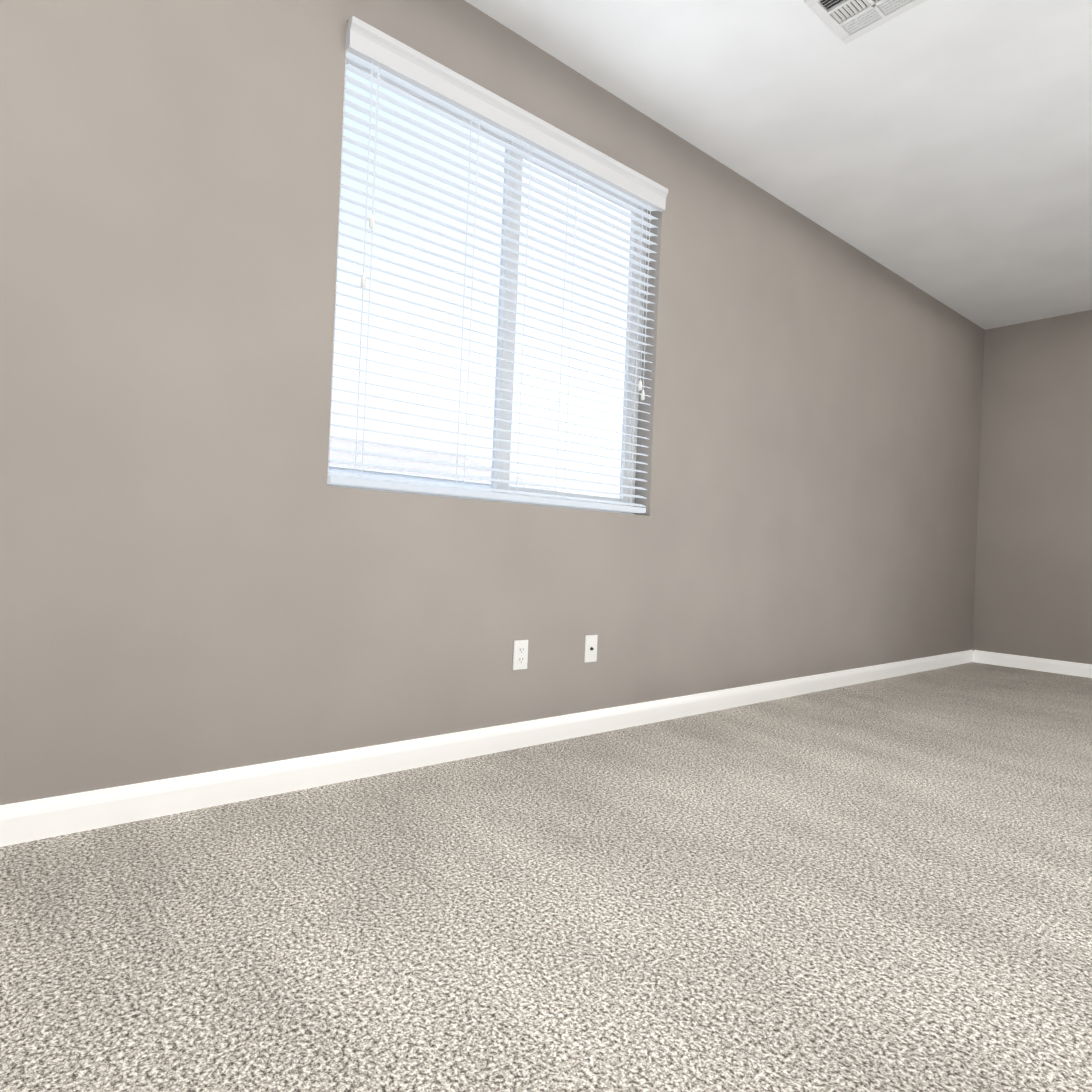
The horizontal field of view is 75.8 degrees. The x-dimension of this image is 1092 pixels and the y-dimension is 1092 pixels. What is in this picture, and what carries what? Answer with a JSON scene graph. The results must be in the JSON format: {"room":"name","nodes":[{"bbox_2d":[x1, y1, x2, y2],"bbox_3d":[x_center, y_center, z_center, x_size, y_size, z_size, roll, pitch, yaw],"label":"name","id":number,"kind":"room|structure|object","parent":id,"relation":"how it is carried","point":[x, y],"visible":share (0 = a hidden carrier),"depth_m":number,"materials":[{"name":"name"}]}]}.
{"room":"empty bedroom","nodes":[
{"label":"empty bedroom","id":0,"kind":"room"},
{"bbox_2d":[0,0,984,804],"bbox_3d":[0.120,-0.420,3.010,9.150,3.040,0.150,3,0,-40],"label":"wall","id":1,"kind":"structure","parent":0,"point":[204,566],"depth_m":2.22,"materials":[{"name":"beige paint"}]},
{"bbox_2d":[0,650,972,846],"bbox_3d":[0.066,0.750,2.894,9.000,0.098,0.014,3,0,-40],"label":"baseboard","id":2,"kind":"structure","parent":1,"relation":"attached to","point":[31,820],"depth_m":2.33,"materials":[{"name":"white wood"}]},
{"bbox_2d":[327,57,646,513],"bbox_3d":[-0.158,-0.912,2.823,1.530,1.490,0.053,3,0,-40],"label":"window","id":3,"kind":"structure","parent":1,"relation":"in","point":[503,384],"depth_m":2.81,"materials":[{"name":"glass"}]},
{"bbox_2d":[327,16,668,512],"bbox_3d":[-0.088,-0.914,2.739,1.524,1.476,0.097,3,0,-40],"label":"window blinds","id":4,"kind":"object","parent":1,"relation":"attached to","point":[372,48],"visible":0.92,"depth_m":2.62,"materials":[{"name":"white plastic"}]},
{"bbox_2d":[513,640,527,669],"bbox_3d":[-0.099,0.427,2.750,0.070,0.115,0.009,3,0,-40],"label":"electrical outlet","id":5,"kind":"object","parent":1,"relation":"attached to","point":[520,655],"visible":1,"depth_m":2.75,"materials":[{"name":"white plastic"}]},
{"bbox_2d":[584,635,597,662],"bbox_3d":[0.195,0.438,2.991,0.070,0.115,0.014,3,0,-40],"label":"outlet plate","id":6,"kind":"object","parent":1,"relation":"attached to","point":[590,654],"visible":1,"depth_m":2.99,"materials":[{"name":"white plastic"}]},
{"bbox_2d":[0,662,1091,1091],"bbox_3d":[2.295,1.031,0.212,9.000,0.300,7.000,3,0,-40],"label":"floor","id":7,"kind":"structure","parent":0,"point":[878,886],"depth_m":1.49,"materials":[{"name":"carpet"}]},
{"bbox_2d":[465,0,1091,329],"bbox_3d":[2.418,-1.931,0.224,9.300,0.150,7.300,3,0,-40],"label":"ceiling","id":8,"kind":"structure","parent":0,"point":[940,151],"depth_m":3.07,"materials":[{"name":"paint"}]},
{"bbox_2d":[804,0,926,43],"bbox_3d":[1.116,-1.896,2.427,0.300,0.011,0.315,3,0,-40],"label":"ceiling vent","id":9,"kind":"object","parent":8,"relation":"in","point":[846,21],"visible":1,"depth_m":2.49,"materials":[{"name":"white metal"}]},
{"bbox_2d":[972,310,1091,663],"bbox_3d":[5.861,-0.180,3.150,0.150,3.040,7.000,3,0,-40],"label":"wall","id":10,"kind":"structure","parent":0,"point":[1033,585],"depth_m":5.48,"materials":[{"name":"beige paint"}]},
{"bbox_2d":[973,650,1091,677],"bbox_3d":[5.744,0.986,3.099,0.014,0.098,6.956,3,0,-40],"label":"baseboard","id":11,"kind":"structure","parent":10,"relation":"attached to","point":[1046,665],"depth_m":5.43,"materials":[{"name":"white wood"}]},
{"bbox_3d":[-16.356,2.366,15.436,80.000,2.000,39.800,3,0,-40],"label":"ground","id":12,"kind":"structure","parent":0,"visible":0},
{"bbox_2d":[329,437,558,491],"bbox_3d":[-14.297,-0.480,16.245,29.000,7.463,11.160,3,0,-40],"label":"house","id":13,"kind":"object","parent":12,"relation":"on","point":[402,463],"depth_m":20.26,"materials":[{"name":"white"}]}
]}

